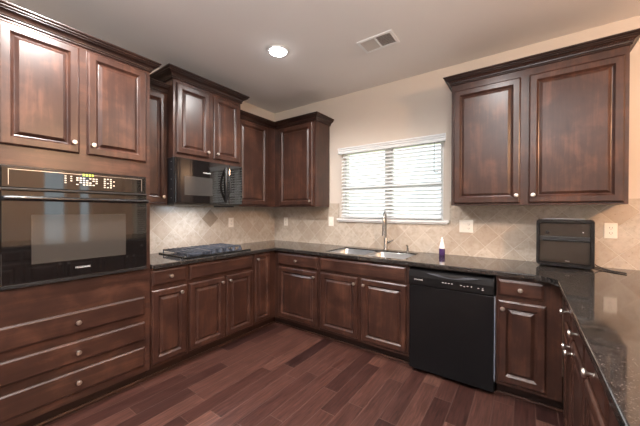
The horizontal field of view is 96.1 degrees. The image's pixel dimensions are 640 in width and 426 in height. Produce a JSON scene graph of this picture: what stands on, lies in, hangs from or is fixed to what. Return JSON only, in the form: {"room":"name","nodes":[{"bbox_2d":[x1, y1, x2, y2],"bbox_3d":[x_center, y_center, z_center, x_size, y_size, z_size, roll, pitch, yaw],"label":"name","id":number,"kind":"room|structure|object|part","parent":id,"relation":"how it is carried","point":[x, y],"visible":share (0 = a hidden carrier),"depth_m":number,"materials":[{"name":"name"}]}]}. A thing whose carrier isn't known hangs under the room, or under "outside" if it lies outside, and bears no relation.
{"room":"kitchen","nodes":[
{"label":"kitchen","id":0,"kind":"room"},
{"bbox_2d":[150,68,274,253],"bbox_3d":[-2.461,-0.061,1.790,0.162,2.750,6.300,0,0,36],"label":"wall","id":1,"kind":"structure","parent":0,"point":[171,226],"depth_m":3.33,"materials":[{"name":"beige tile"}]},
{"bbox_2d":[150,78,170,204],"bbox_3d":[-1.575,-0.616,2.585,0.350,1.085,0.282,0,0,36],"label":"upper cabinet","id":2,"kind":"object","parent":1,"relation":"attached to","point":[158,100],"visible":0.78,"depth_m":2.56,"materials":[{"name":"brown wood"}]},
{"bbox_3d":[-1.473,-0.581,2.508,0.020,0.983,0.256,0,0,36],"label":"door","id":3,"kind":"part","parent":2,"relation":"part of","materials":[{"name":"brown wood"}]},
{"bbox_3d":[-1.438,-1.123,2.520,0.057,0.070,0.225,0,0,36],"label":"crown molding","id":4,"kind":"part","parent":2,"relation":"part of","materials":[{"name":"brown wood"}]},
{"bbox_2d":[150,63,249,166],"bbox_3d":[-1.232,-0.903,2.977,0.467,0.786,0.892,0,0,36],"label":"upper cabinet","id":5,"kind":"object","parent":1,"relation":"attached to","point":[203,114],"visible":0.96,"depth_m":2.78,"materials":[{"name":"brown wood"}]},
{"bbox_3d":[-1.198,-0.863,2.727,0.020,0.635,0.331,0,0,36],"label":"door","id":6,"kind":"part","parent":5,"relation":"part of","materials":[{"name":"brown wood"}]},
{"bbox_3d":[-1.232,-1.253,2.975,0.467,0.086,0.892,0,0,36],"label":"crown molding","id":7,"kind":"part","parent":5,"relation":"part of","materials":[{"name":"brown wood"}]},
{"bbox_2d":[167,157,241,206],"bbox_3d":[-1.223,-0.285,2.972,0.480,0.446,0.746,0,0,36],"label":"microwave","id":8,"kind":"object","parent":5,"relation":"attached to","point":[190,182],"visible":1,"depth_m":2.79,"materials":[{"name":"black metal"}]},
{"bbox_3d":[-1.137,-0.299,2.808,0.032,0.412,0.573,0,0,36],"label":"door","id":9,"kind":"part","parent":8,"relation":"part of","materials":[{"name":"black glass"}]},
{"bbox_3d":[-0.969,-0.292,2.972,0.024,0.365,0.077,0,0,-21],"label":"door handle","id":10,"kind":"part","parent":8,"relation":"part of","materials":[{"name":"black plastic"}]},
{"bbox_3d":[-0.955,-0.292,2.992,0.066,0.362,0.018,0,0,14],"label":"door handle","id":11,"kind":"part","parent":8,"relation":"part of","materials":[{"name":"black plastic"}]},
{"bbox_3d":[-0.920,-0.301,3.111,0.032,0.412,0.168,0,0,36],"label":"control panel","id":12,"kind":"part","parent":8,"relation":"part of","materials":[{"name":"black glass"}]},
{"bbox_3d":[-0.981,-0.864,3.031,0.020,0.635,0.319,0,0,36],"label":"door","id":13,"kind":"part","parent":5,"relation":"part of","materials":[{"name":"brown wood"}]},
{"bbox_2d":[150,205,274,253],"bbox_3d":[-1.234,0.136,3.385,0.010,0.516,1.980,0,0,36],"label":"tile backsplash","id":14,"kind":"structure","parent":1,"relation":"attached to","point":[171,226],"depth_m":3.27,"materials":[{"name":"tile"}]},
{"bbox_2d":[229,218,233,226],"bbox_3d":[-1.099,0.117,3.556,0.008,0.116,0.072,0,0,36],"label":"power outlet","id":15,"kind":"object","parent":1,"relation":"attached to","point":[231,220],"visible":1,"depth_m":3.56,"materials":[{"name":"beige plastic"}]},
{"bbox_2d":[234,110,274,206],"bbox_3d":[-0.869,-0.622,3.572,0.354,1.089,0.635,0,0,36],"label":"upper cabinet","id":16,"kind":"object","parent":1,"relation":"attached to","point":[257,133],"visible":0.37,"depth_m":3.49,"materials":[{"name":"brown wood"}]},
{"bbox_3d":[-0.802,-0.587,3.448,0.020,0.980,0.460,0,0,36],"label":"door","id":17,"kind":"part","parent":16,"relation":"part of","materials":[{"name":"brown wood"}]},
{"bbox_3d":[-0.748,-1.129,3.484,0.060,0.074,0.635,0,0,36],"label":"crown molding","id":18,"kind":"part","parent":16,"relation":"part of","materials":[{"name":"brown wood"}]},
{"bbox_2d":[42,322,563,425],"bbox_3d":[0.236,1.384,-0.129,6.800,0.100,6.300,0,0,36],"label":"floor","id":19,"kind":"structure","parent":0,"point":[275,374],"depth_m":2.08,"materials":[{"name":"brown wood"}]},
{"bbox_2d":[0,0,161,425],"bbox_3d":[-1.780,0.077,2.050,0.669,2.473,0.943,0,0,36],"label":"tall cabinet","id":20,"kind":"object","parent":19,"relation":"on","point":[71,99],"visible":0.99,"depth_m":1.82,"materials":[{"name":"brown wood"}]},
{"bbox_3d":[-1.662,-0.726,1.717,0.020,0.685,0.355,0,0,36],"label":"door","id":21,"kind":"part","parent":20,"relation":"part of","materials":[{"name":"brown wood"}]},
{"bbox_3d":[-1.571,1.090,1.862,0.020,0.143,0.807,0,0,36],"label":"drawer","id":22,"kind":"part","parent":20,"relation":"part of","materials":[{"name":"brown wood"}]},
{"bbox_3d":[-1.571,0.896,1.861,0.020,0.136,0.807,0,0,36],"label":"drawer","id":23,"kind":"part","parent":20,"relation":"part of","materials":[{"name":"brown wood"}]},
{"bbox_3d":[-1.570,0.704,1.860,0.020,0.135,0.807,0,0,36],"label":"drawer","id":24,"kind":"part","parent":20,"relation":"part of","materials":[{"name":"brown wood"}]},
{"bbox_2d":[0,165,148,290],"bbox_3d":[-1.744,0.078,2.026,0.637,0.695,0.752,0,0,36],"label":"oven","id":25,"kind":"object","parent":20,"relation":"in","point":[56,225],"visible":1,"depth_m":1.79,"materials":[{"name":"black glass"}]},
{"bbox_3d":[-1.538,-0.204,1.877,0.018,0.116,0.740,0,0,36],"label":"control panel","id":26,"kind":"part","parent":25,"relation":"part of","materials":[{"name":"black glass"}]},
{"bbox_3d":[-1.533,-0.137,1.874,0.030,0.011,0.746,0,0,36],"label":"door trim","id":27,"kind":"part","parent":25,"relation":"part of","materials":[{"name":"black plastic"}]},
{"bbox_3d":[-1.776,-1.123,2.042,0.667,0.074,0.943,0,0,36],"label":"crown molding","id":28,"kind":"part","parent":20,"relation":"part of","materials":[{"name":"brown wood"}]},
{"bbox_3d":[-1.430,-0.727,2.042,0.020,0.685,0.363,0,0,36],"label":"door","id":29,"kind":"part","parent":20,"relation":"part of","materials":[{"name":"brown wood"}]},
{"bbox_2d":[34,321,274,425],"bbox_3d":[-1.217,1.304,2.494,0.014,0.018,2.312,0,0,36],"label":"trim","id":30,"kind":"structure","parent":19,"relation":"on","point":[213,348],"depth_m":2.21,"materials":[{"name":"brown wood"}]},
{"bbox_2d":[146,264,186,376],"bbox_3d":[-1.458,0.873,2.516,0.660,0.877,0.296,0,0,36],"label":"base cabinet","id":31,"kind":"object","parent":19,"relation":"on","point":[168,285],"visible":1,"depth_m":2.33,"materials":[{"name":"brown wood"}]},
{"bbox_3d":[-1.224,0.509,2.343,0.020,0.120,0.274,0,0,36],"label":"drawer","id":32,"kind":"part","parent":31,"relation":"part of","materials":[{"name":"brown wood"}]},
{"bbox_3d":[-1.225,0.897,2.346,0.020,0.575,0.280,0,0,36],"label":"door","id":33,"kind":"part","parent":31,"relation":"part of","materials":[{"name":"brown wood"}]},
{"bbox_2d":[182,254,252,360],"bbox_3d":[-1.157,0.871,2.937,0.660,0.877,0.732,0,0,36],"label":"base cabinet","id":34,"kind":"object","parent":19,"relation":"on","point":[219,291],"visible":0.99,"depth_m":2.72,"materials":[{"name":"brown wood"}]},
{"bbox_3d":[-1.025,0.902,2.626,0.020,0.582,0.352,0,0,36],"label":"door","id":35,"kind":"part","parent":34,"relation":"part of","materials":[{"name":"brown wood"}]},
{"bbox_3d":[-0.922,0.514,2.766,0.020,0.127,0.702,0,0,36],"label":"false drawer","id":36,"kind":"part","parent":34,"relation":"part of","materials":[{"name":"brown wood"}]},
{"bbox_3d":[-0.814,0.901,2.922,0.020,0.582,0.325,0,0,36],"label":"door","id":37,"kind":"part","parent":34,"relation":"part of","materials":[{"name":"brown wood"}]},
{"bbox_2d":[248,251,274,331],"bbox_3d":[-0.670,0.868,3.620,0.660,0.877,0.940,0,0,36],"label":"base cabinet","id":38,"kind":"object","parent":19,"relation":"on","point":[263,263],"visible":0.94,"depth_m":3.19,"materials":[{"name":"brown wood"}]},
{"bbox_3d":[-0.634,0.812,3.172,0.020,0.727,0.210,0,0,36],"label":"door","id":39,"kind":"part","parent":38,"relation":"part of","materials":[{"name":"brown wood"}]},
{"bbox_2d":[275,251,323,335],"bbox_3d":[-0.132,0.871,3.410,0.706,0.877,0.660,0,0,36],"label":"base cabinet","id":40,"kind":"object","parent":19,"relation":"on","point":[297,275],"visible":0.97,"depth_m":3.13,"materials":[{"name":"brown wood"}]},
{"bbox_3d":[-0.253,0.523,3.140,0.559,0.128,0.020,0,0,36],"label":"drawer","id":41,"kind":"part","parent":40,"relation":"part of","materials":[{"name":"brown wood"}]},
{"bbox_3d":[-0.252,0.897,3.141,0.540,0.570,0.020,0,0,36],"label":"door","id":42,"kind":"part","parent":40,"relation":"part of","materials":[{"name":"brown wood"}]},
{"bbox_2d":[275,321,408,363],"bbox_3d":[0.124,1.305,2.970,1.644,0.018,0.014,0,0,36],"label":"trim","id":43,"kind":"structure","parent":19,"relation":"on","point":[361,348],"depth_m":2.86,"materials":[{"name":"brown wood"}]},
{"bbox_2d":[319,256,410,361],"bbox_3d":[0.536,0.876,2.933,0.932,0.877,0.660,0,0,36],"label":"base cabinet","id":44,"kind":"object","parent":19,"relation":"on","point":[364,304],"visible":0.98,"depth_m":2.65,"materials":[{"name":"brown wood"}]},
{"bbox_3d":[0.180,0.898,2.833,0.430,0.577,0.020,0,0,36],"label":"door","id":45,"kind":"part","parent":44,"relation":"part of","materials":[{"name":"brown wood"}]},
{"bbox_3d":[0.365,0.525,2.699,0.890,0.127,0.020,0,0,36],"label":"false drawer","id":46,"kind":"part","parent":44,"relation":"part of","materials":[{"name":"brown wood"}]},
{"bbox_3d":[0.560,0.901,2.562,0.425,0.577,0.020,0,0,36],"label":"door","id":47,"kind":"part","parent":44,"relation":"part of","materials":[{"name":"brown wood"}]},
{"bbox_2d":[409,266,495,392],"bbox_3d":[1.170,0.884,2.469,0.615,0.868,0.643,0,0,36],"label":"dishwasher","id":48,"kind":"object","parent":19,"relation":"on","point":[452,314],"visible":1,"depth_m":2.20,"materials":[{"name":"black metal"}]},
{"bbox_3d":[1.002,0.525,2.237,0.607,0.140,0.052,0,0,36],"label":"control panel","id":49,"kind":"part","parent":48,"relation":"part of","materials":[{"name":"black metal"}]},
{"bbox_3d":[1.040,1.272,2.295,0.606,0.093,0.030,0,0,36],"label":"toe panel","id":50,"kind":"part","parent":48,"relation":"part of","materials":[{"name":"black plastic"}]},
{"bbox_2d":[496,276,562,409],"bbox_3d":[1.609,0.884,2.167,0.441,0.877,0.660,0,0,36],"label":"base cabinet","id":51,"kind":"object","parent":19,"relation":"on","point":[528,316],"visible":0.99,"depth_m":1.95,"materials":[{"name":"brown wood"}]},
{"bbox_3d":[1.378,0.529,1.977,0.258,0.114,0.020,0,0,36],"label":"drawer","id":52,"kind":"part","parent":51,"relation":"part of","materials":[{"name":"brown wood"}]},
{"bbox_3d":[1.382,0.907,1.976,0.270,0.577,0.020,0,0,36],"label":"door","id":53,"kind":"part","parent":51,"relation":"part of","materials":[{"name":"brown wood"}]},
{"bbox_2d":[496,389,562,412],"bbox_3d":[1.479,1.315,2.002,0.430,0.018,0.014,0,0,36],"label":"trim","id":54,"kind":"structure","parent":19,"relation":"on","point":[498,391],"depth_m":2.00,"materials":[{"name":"brown wood"}]},
{"bbox_2d":[559,301,574,425],"bbox_3d":[1.654,0.888,1.494,0.660,0.877,0.630,0,0,36],"label":"base cabinet","id":55,"kind":"object","parent":19,"relation":"on","point":[566,345],"visible":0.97,"depth_m":1.54,"materials":[{"name":"brown wood"}]},
{"bbox_3d":[1.241,0.675,1.454,0.032,0.031,0.031,0,0,36],"label":"knob","id":56,"kind":"part","parent":55,"relation":"part of","materials":[{"name":"silver metal"}]},
{"bbox_3d":[1.327,0.530,1.528,0.020,0.117,0.286,0,0,36],"label":"drawer","id":57,"kind":"part","parent":55,"relation":"part of","materials":[{"name":"brown wood"}]},
{"bbox_3d":[1.326,0.910,1.530,0.020,0.577,0.286,0,0,36],"label":"door","id":58,"kind":"part","parent":55,"relation":"part of","materials":[{"name":"brown wood"}]},
{"bbox_2d":[563,319,588,425],"bbox_3d":[1.360,0.890,1.082,0.660,0.877,0.377,0,0,36],"label":"base cabinet","id":59,"kind":"object","parent":19,"relation":"on","point":[577,353],"visible":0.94,"depth_m":1.25,"materials":[{"name":"brown wood"}]},
{"bbox_3d":[1.189,0.675,1.381,0.032,0.031,0.031,0,0,36],"label":"knob","id":60,"kind":"part","parent":59,"relation":"part of","materials":[{"name":"silver metal"}]},
{"bbox_3d":[1.105,0.531,1.262,0.032,0.031,0.031,0,0,36],"label":"knob","id":61,"kind":"part","parent":59,"relation":"part of","materials":[{"name":"silver metal"}]},
{"bbox_3d":[1.126,0.531,1.247,0.020,0.117,0.356,0,0,36],"label":"drawer","id":62,"kind":"part","parent":59,"relation":"part of","materials":[{"name":"brown wood"}]},
{"bbox_3d":[1.125,0.911,1.249,0.020,0.577,0.356,0,0,36],"label":"door","id":63,"kind":"part","parent":59,"relation":"part of","materials":[{"name":"brown wood"}]},
{"bbox_2d":[580,349,608,425],"bbox_3d":[1.139,0.891,0.772,0.660,0.877,0.377,0,0,36],"label":"base cabinet","id":64,"kind":"object","parent":19,"relation":"on","point":[596,403],"visible":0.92,"depth_m":0.95,"materials":[{"name":"brown wood"}]},
{"bbox_3d":[0.884,0.532,0.953,0.032,0.031,0.031,0,0,36],"label":"knob","id":65,"kind":"part","parent":64,"relation":"part of","materials":[{"name":"silver metal"}]},
{"bbox_3d":[0.905,0.912,0.940,0.020,0.577,0.356,0,0,36],"label":"door","id":66,"kind":"part","parent":64,"relation":"part of","materials":[{"name":"brown wood"}]},
{"bbox_2d":[609,403,618,425],"bbox_3d":[0.918,0.892,0.463,0.660,0.877,0.377,0,0,36],"label":"base cabinet","id":67,"kind":"object","parent":19,"relation":"on","point":[613,421],"visible":0.25,"depth_m":0.74,"materials":[{"name":"brown wood"}]},
{"bbox_2d":[6,0,639,113],"bbox_3d":[0.244,-1.466,-0.147,6.800,0.100,6.300,0,0,36],"label":"ceiling","id":68,"kind":"structure","parent":0,"point":[225,43],"depth_m":2.27,"materials":[{"name":"paint"}]},
{"bbox_2d":[267,45,288,56],"bbox_3d":[-0.372,-1.420,2.545,0.196,0.030,0.196,0,0,36],"label":"recessed light","id":69,"kind":"object","parent":68,"relation":"in","point":[273,50],"visible":1,"depth_m":2.51,"materials":[{"name":"white"}]},
{"bbox_2d":[356,29,399,53],"bbox_3d":[0.486,-1.427,2.404,0.304,0.008,0.196,0,0,36],"label":"ceiling vent","id":70,"kind":"object","parent":68,"relation":"in","point":[387,38],"visible":1,"depth_m":2.40,"materials":[{"name":"white metal"}]},
{"bbox_2d":[275,15,639,376],"bbox_3d":[2.024,-0.052,2.361,6.500,2.750,0.160,0,0,36],"label":"wall","id":71,"kind":"structure","parent":0,"point":[420,105],"depth_m":2.84,"materials":[{"name":"beige paint"}]},
{"bbox_2d":[284,217,287,225],"bbox_3d":[-0.480,0.120,4.044,0.072,0.116,0.008,0,0,36],"label":"power outlet","id":72,"kind":"object","parent":71,"relation":"attached to","point":[285,218],"visible":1,"depth_m":4.04,"materials":[{"name":"beige plastic"}]},
{"bbox_2d":[275,111,333,206],"bbox_3d":[-0.343,-0.624,3.734,1.017,1.093,0.366,0,0,36],"label":"upper cabinet","id":73,"kind":"object","parent":71,"relation":"attached to","point":[301,141],"visible":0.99,"depth_m":3.52,"materials":[{"name":"brown wood"}]},
{"bbox_3d":[-0.305,-0.586,3.548,0.537,0.980,0.020,0,0,36],"label":"door","id":74,"kind":"part","parent":73,"relation":"part of","materials":[{"name":"brown wood"}]},
{"bbox_3d":[-0.223,-1.130,3.646,0.726,0.078,0.366,0,0,36],"label":"crown molding","id":75,"kind":"part","parent":73,"relation":"part of","materials":[{"name":"brown wood"}]},
{"bbox_2d":[329,217,333,225],"bbox_3d":[0.137,0.105,3.600,0.072,0.116,0.014,0,0,36],"label":"light switch","id":76,"kind":"object","parent":71,"relation":"attached to","point":[331,219],"visible":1,"depth_m":3.60,"materials":[{"name":"beige plastic"}]},
{"bbox_2d":[337,218,449,224],"bbox_3d":[0.740,0.087,3.171,1.280,0.045,0.056,0,0,36],"label":"trim","id":77,"kind":"structure","parent":71,"relation":"attached to","point":[408,221],"depth_m":3.07,"materials":[{"name":"white"}]},
{"bbox_2d":[344,141,443,219],"bbox_3d":[0.779,-0.333,3.213,1.150,0.805,0.060,0,0,36],"label":"window","id":78,"kind":"structure","parent":71,"relation":"in","point":[442,142],"depth_m":3.18,"materials":[{"name":"white"}]},
{"bbox_2d":[338,133,445,218],"bbox_3d":[0.727,-0.356,3.140,1.216,0.828,0.077,0,0,36],"label":"window blind","id":79,"kind":"object","parent":78,"relation":"attached to","point":[437,137],"visible":0.98,"depth_m":3.08,"materials":[{"name":"white plastic"}]},
{"bbox_3d":[0.732,0.049,3.152,1.138,0.016,0.048,0,0,36],"label":"rail","id":80,"kind":"part","parent":79,"relation":"part of","materials":[{"name":"white plastic"}]},
{"bbox_2d":[275,198,639,269],"bbox_3d":[0.946,0.144,3.039,3.940,0.516,0.010,0,0,36],"label":"tile backsplash","id":81,"kind":"structure","parent":71,"relation":"attached to","point":[501,232],"depth_m":2.65,"materials":[{"name":"tile"}]},
{"bbox_2d":[459,220,472,232],"bbox_3d":[1.380,0.127,2.713,0.118,0.116,0.014,0,0,36],"label":"light switch","id":82,"kind":"object","parent":71,"relation":"attached to","point":[466,226],"visible":1,"depth_m":2.71,"materials":[{"name":"beige plastic"}]},
{"bbox_2d":[443,28,639,205],"bbox_3d":[1.664,-0.620,2.304,1.204,1.115,0.361,0,0,36],"label":"upper cabinet","id":83,"kind":"object","parent":71,"relation":"attached to","point":[551,127],"visible":1,"depth_m":2.13,"materials":[{"name":"brown wood"}]},
{"bbox_3d":[1.357,-0.565,2.361,0.476,0.972,0.020,0,0,36],"label":"door","id":84,"kind":"part","parent":83,"relation":"part of","materials":[{"name":"brown wood"}]},
{"bbox_3d":[1.666,-1.142,2.300,1.204,0.072,0.361,0,0,36],"label":"crown molding","id":85,"kind":"part","parent":83,"relation":"part of","materials":[{"name":"brown wood"}]},
{"bbox_3d":[1.582,-1.138,2.184,1.109,0.016,0.015,0,0,36],"label":"rope molding","id":86,"kind":"part","parent":83,"relation":"part of","materials":[{"name":"brown wood"}]},
{"bbox_3d":[1.802,-0.562,2.044,0.513,0.972,0.020,0,0,36],"label":"door","id":87,"kind":"part","parent":83,"relation":"part of","materials":[{"name":"brown wood"}]},
{"bbox_2d":[604,223,617,238],"bbox_3d":[2.175,0.133,2.149,0.072,0.116,0.008,0,0,36],"label":"power outlet","id":88,"kind":"object","parent":71,"relation":"attached to","point":[610,229],"visible":1,"depth_m":2.15,"materials":[{"name":"beige plastic"}]},
{"bbox_3d":[1.022,0.892,0.592,0.680,0.877,2.687,0,0,36],"label":"base cabinet","id":89,"kind":"object","parent":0,"visible":0},
{"bbox_2d":[150,240,639,425],"bbox_3d":[0.009,0.425,1.669,4.010,0.034,3.310,0,0,36],"label":"countertop","id":90,"kind":"structure","parent":89,"relation":"on","point":[603,306],"depth_m":1.53,"materials":[{"name":"black stone"}]},
{"bbox_2d":[159,243,250,258],"bbox_3d":[-1.157,0.372,2.942,0.503,0.046,0.723,0,0,36],"label":"gas cooktop","id":91,"kind":"object","parent":90,"relation":"in","point":[221,248],"visible":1,"depth_m":2.81,"materials":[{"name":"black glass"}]},
{"bbox_2d":[330,249,413,258],"bbox_3d":[0.513,0.515,2.932,0.830,0.201,0.415,0,0,36],"label":"sink","id":92,"kind":"object","parent":90,"relation":"in","point":[347,251],"visible":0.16,"depth_m":3.06,"materials":[{"name":"silver metal"}]},
{"bbox_3d":[0.338,0.514,3.057,0.398,0.201,0.415,0,0,36],"label":"bowl","id":93,"kind":"part","parent":92,"relation":"part of","materials":[{"name":"silver metal"}]},
{"bbox_3d":[0.690,0.516,2.806,0.398,0.201,0.415,0,0,36],"label":"bowl","id":94,"kind":"part","parent":92,"relation":"part of","materials":[{"name":"silver metal"}]},
{"bbox_2d":[382,211,393,249],"bbox_3d":[0.684,0.190,3.042,0.186,0.422,0.128,0,0,-40],"label":"faucet","id":95,"kind":"object","parent":90,"relation":"on","point":[384,226],"visible":1,"depth_m":3.09,"materials":[{"name":"silver metal"}]},
{"bbox_3d":[0.684,0.125,3.034,0.023,0.291,0.181,0,0,20],"label":"spout","id":96,"kind":"part","parent":95,"relation":"part of","materials":[{"name":"silver metal"}]},
{"bbox_2d":[439,237,444,254],"bbox_3d":[1.171,0.317,2.756,0.055,0.174,0.055,0,0,36],"label":"soap bottle","id":97,"kind":"object","parent":90,"relation":"on","point":[442,246],"visible":1,"depth_m":2.74,"materials":[{"name":"purple"}]},
{"bbox_2d":[536,218,626,273],"bbox_3d":[1.932,0.226,2.151,0.490,0.368,0.184,0,0,43],"label":"toaster oven","id":98,"kind":"object","parent":90,"relation":"on","point":[565,242],"visible":1,"depth_m":2.13,"materials":[{"name":"black metal"}]},
{"bbox_3d":[1.824,0.290,2.149,0.286,0.158,0.009,0,0,42],"label":"glass","id":99,"kind":"part","parent":98,"relation":"part of","materials":[{"name":"grey glass"}]},
{"bbox_3d":[1.825,0.127,2.147,0.286,0.095,0.009,0,0,42],"label":"glass","id":100,"kind":"part","parent":98,"relation":"part of","materials":[{"name":"grey glass"}]},
{"bbox_3d":[1.819,0.203,2.135,0.260,0.008,0.008,0,0,43],"label":"door handle","id":101,"kind":"part","parent":98,"relation":"part of","materials":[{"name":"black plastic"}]},
{"bbox_3d":[2.036,0.391,2.064,0.036,0.036,0.284,0,0,-5],"label":"power cord","id":102,"kind":"part","parent":98,"relation":"part of","materials":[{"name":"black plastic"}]}
]}

